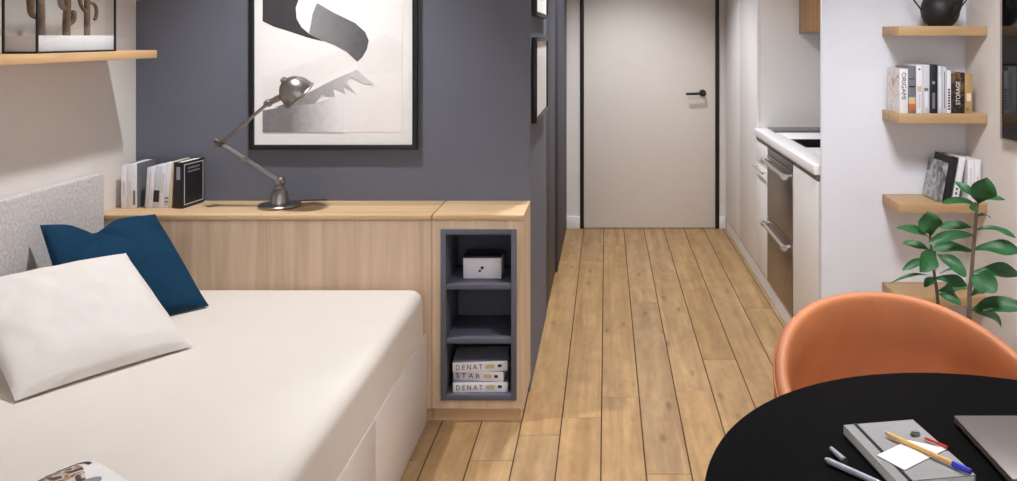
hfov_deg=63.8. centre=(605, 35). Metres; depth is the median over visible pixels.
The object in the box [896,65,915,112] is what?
book
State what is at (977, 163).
book
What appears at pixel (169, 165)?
book
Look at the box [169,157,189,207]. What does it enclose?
book
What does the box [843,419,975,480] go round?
notebook
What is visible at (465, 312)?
shelving unit
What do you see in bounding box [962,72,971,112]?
book
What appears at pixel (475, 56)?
wall
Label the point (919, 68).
book
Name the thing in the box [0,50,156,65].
wall ledge
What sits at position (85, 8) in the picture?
cactus
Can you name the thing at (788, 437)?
round table
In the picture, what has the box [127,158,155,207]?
book
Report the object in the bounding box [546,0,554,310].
door
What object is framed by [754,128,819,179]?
countertop
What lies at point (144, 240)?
throw cushion
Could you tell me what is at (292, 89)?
desk lamp
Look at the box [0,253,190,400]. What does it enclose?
pillow
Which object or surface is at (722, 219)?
baseboard
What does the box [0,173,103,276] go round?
headboard
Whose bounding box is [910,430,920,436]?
pencil sharpener
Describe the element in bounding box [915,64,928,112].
book
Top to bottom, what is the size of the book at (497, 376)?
0.036 m
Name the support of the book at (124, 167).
on the ledge at (222, 245)
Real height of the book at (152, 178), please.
0.161 m
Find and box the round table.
[705,373,1016,480]
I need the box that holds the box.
[463,249,504,278]
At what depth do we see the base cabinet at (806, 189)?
3.65 m
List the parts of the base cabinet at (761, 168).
handle, drawer, door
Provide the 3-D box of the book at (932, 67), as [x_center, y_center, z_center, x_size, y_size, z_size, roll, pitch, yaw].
[1.296,0.209,3.265,0.030,0.192,0.141,0,0,0]
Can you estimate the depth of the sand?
2.56 m
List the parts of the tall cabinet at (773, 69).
door, door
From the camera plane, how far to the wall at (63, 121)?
2.89 m
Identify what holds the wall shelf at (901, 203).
attached to the wall partition at (865, 156)
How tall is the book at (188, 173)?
0.180 m
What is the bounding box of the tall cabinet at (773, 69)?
[726,0,819,277]
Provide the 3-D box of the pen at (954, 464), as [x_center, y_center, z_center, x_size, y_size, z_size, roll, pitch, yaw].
[0.521,0.676,1.315,0.009,0.008,0.152,0,0,-36]
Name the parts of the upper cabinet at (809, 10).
panel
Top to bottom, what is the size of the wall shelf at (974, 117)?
0.038 m
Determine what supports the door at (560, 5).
in the wall at (538, 24)
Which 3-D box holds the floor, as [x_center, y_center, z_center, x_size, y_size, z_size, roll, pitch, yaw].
[-0.210,1.480,2.255,3.620,0.060,7.910,0,0,0]
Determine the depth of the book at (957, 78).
3.19 m
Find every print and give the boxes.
[249,0,417,149]
[532,0,547,18]
[532,37,547,123]
[539,54,543,99]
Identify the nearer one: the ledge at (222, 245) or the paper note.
the paper note
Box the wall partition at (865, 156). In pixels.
[820,0,965,316]
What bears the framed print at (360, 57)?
attached to the wall at (475, 56)
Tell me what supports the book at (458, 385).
in the shelving unit at (465, 312)
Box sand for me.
[5,36,112,51]
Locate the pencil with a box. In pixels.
[923,437,947,448]
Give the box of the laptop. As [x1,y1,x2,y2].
[954,416,1016,480]
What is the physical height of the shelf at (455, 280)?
0.020 m
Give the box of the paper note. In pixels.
[877,440,945,469]
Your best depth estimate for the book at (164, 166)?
3.15 m
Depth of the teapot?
3.20 m
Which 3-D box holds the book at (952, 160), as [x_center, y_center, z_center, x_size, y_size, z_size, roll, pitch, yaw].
[1.365,0.567,3.275,0.061,0.180,0.150,0,0,0]
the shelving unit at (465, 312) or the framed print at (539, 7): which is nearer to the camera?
the shelving unit at (465, 312)
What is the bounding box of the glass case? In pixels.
[2,0,115,53]
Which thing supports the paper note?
on the notebook at (870, 439)
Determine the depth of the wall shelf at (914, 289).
3.24 m
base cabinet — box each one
[752,140,768,295]
[760,147,792,323]
[793,164,819,316]
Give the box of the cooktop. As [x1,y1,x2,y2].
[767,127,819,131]
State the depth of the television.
2.95 m
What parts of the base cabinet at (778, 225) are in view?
handle, handle, door, door, control panel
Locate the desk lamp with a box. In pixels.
[213,76,326,210]
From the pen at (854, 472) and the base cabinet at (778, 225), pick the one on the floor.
the base cabinet at (778, 225)
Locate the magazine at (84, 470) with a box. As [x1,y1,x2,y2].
[37,461,127,480]
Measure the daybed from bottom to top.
0.512 m
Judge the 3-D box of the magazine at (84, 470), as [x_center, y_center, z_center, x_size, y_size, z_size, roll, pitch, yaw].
[-1.130,0.923,1.602,0.185,0.028,0.260,0,0,20]
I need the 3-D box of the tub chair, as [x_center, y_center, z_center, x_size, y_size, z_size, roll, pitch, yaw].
[0.685,1.050,1.763,0.642,0.806,0.597,0,0,-9]
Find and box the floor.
[400,228,786,480]
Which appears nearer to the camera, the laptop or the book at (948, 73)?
the laptop
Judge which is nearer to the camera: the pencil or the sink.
the pencil
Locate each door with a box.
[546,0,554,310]
[555,0,566,269]
[580,0,718,228]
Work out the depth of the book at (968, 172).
3.20 m
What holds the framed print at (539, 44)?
attached to the wall at (538, 24)
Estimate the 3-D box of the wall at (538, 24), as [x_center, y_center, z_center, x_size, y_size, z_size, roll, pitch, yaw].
[-0.360,0.200,4.745,0.100,2.500,2.690,0,0,0]
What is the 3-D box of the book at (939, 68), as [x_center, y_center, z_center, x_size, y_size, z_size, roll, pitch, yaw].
[1.321,0.212,3.265,0.016,0.186,0.141,0,0,0]
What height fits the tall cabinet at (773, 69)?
2.400 m
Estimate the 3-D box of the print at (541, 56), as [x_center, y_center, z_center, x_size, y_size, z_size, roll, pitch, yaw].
[-0.295,0.185,3.685,0.001,0.200,0.290,0,0,0]
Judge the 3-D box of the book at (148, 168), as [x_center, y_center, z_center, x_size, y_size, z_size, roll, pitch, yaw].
[-1.788,0.592,3.213,0.024,0.158,0.120,0,0,0]
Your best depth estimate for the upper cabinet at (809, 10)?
4.57 m
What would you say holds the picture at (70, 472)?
on the magazine at (84, 470)
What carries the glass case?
on the wall ledge at (5, 59)
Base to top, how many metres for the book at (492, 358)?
0.037 m
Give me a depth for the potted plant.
2.62 m
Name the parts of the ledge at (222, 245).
lid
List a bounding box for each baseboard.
[566,216,579,228]
[719,216,725,228]
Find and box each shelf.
[446,265,510,288]
[446,315,510,343]
[882,26,986,35]
[882,109,986,123]
[882,194,986,212]
[882,282,985,305]
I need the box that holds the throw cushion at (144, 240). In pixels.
[40,214,208,313]
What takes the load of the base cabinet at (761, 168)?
on the floor
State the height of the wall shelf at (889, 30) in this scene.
0.038 m
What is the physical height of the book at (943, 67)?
0.184 m
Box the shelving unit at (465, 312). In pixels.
[432,201,529,419]
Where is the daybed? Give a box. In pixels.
[0,290,426,480]
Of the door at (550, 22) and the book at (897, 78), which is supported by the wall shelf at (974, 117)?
the book at (897, 78)
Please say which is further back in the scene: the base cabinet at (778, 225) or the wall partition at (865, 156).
the base cabinet at (778, 225)
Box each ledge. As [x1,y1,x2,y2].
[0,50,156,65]
[104,201,444,419]
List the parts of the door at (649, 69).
handle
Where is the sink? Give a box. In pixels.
[791,139,819,147]
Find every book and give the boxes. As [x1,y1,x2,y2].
[121,165,126,207]
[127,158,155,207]
[145,163,162,207]
[148,166,154,207]
[153,161,171,207]
[159,164,166,207]
[164,159,179,207]
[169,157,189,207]
[174,157,203,208]
[453,346,508,372]
[453,357,510,381]
[453,371,510,392]
[887,67,907,112]
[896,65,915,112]
[903,64,922,112]
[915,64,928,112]
[922,157,948,201]
[927,64,936,112]
[934,151,957,200]
[937,66,941,112]
[942,66,945,112]
[944,152,965,196]
[946,70,950,112]
[951,71,963,112]
[957,154,973,201]
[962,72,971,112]
[962,155,980,201]
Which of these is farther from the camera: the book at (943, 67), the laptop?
the book at (943, 67)
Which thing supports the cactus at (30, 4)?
on the glass case
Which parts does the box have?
lid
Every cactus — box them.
[26,0,45,34]
[57,0,76,35]
[77,0,97,35]
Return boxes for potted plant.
[890,177,1016,326]
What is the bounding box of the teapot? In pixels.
[913,0,966,25]
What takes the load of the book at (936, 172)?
on the wall shelf at (901, 203)
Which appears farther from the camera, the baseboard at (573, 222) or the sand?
the baseboard at (573, 222)
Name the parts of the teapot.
handle, spout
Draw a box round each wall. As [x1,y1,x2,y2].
[0,0,135,211]
[136,0,531,390]
[532,16,545,379]
[567,0,726,227]
[966,0,1016,351]
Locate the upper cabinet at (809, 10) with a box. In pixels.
[799,0,819,33]
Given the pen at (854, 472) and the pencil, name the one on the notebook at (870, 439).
the pencil
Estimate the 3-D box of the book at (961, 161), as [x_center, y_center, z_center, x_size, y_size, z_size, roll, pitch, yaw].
[1.397,0.569,3.275,0.054,0.177,0.151,0,0,0]
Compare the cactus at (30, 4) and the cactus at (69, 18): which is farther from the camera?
the cactus at (69, 18)
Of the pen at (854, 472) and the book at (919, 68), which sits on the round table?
the pen at (854, 472)
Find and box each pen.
[824,457,879,480]
[829,446,847,463]
[885,432,971,473]
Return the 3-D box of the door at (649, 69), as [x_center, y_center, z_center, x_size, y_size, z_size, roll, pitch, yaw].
[0.329,0.385,6.087,1.047,2.130,0.126,0,0,0]
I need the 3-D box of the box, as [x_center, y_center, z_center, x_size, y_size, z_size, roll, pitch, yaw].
[-0.474,0.887,3.148,0.146,0.084,0.114,0,0,0]
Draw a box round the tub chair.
[773,292,1016,397]
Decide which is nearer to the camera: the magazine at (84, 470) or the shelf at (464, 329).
the magazine at (84, 470)
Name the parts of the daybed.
drawer, drawer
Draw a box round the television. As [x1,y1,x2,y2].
[1000,0,1016,142]
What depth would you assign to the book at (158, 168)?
3.15 m
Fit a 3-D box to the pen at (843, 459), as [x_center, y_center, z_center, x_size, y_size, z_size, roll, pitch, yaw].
[0.385,0.694,1.340,0.011,0.011,0.042,0,0,-16]
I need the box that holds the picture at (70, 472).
[38,465,85,480]
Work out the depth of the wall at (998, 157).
3.15 m

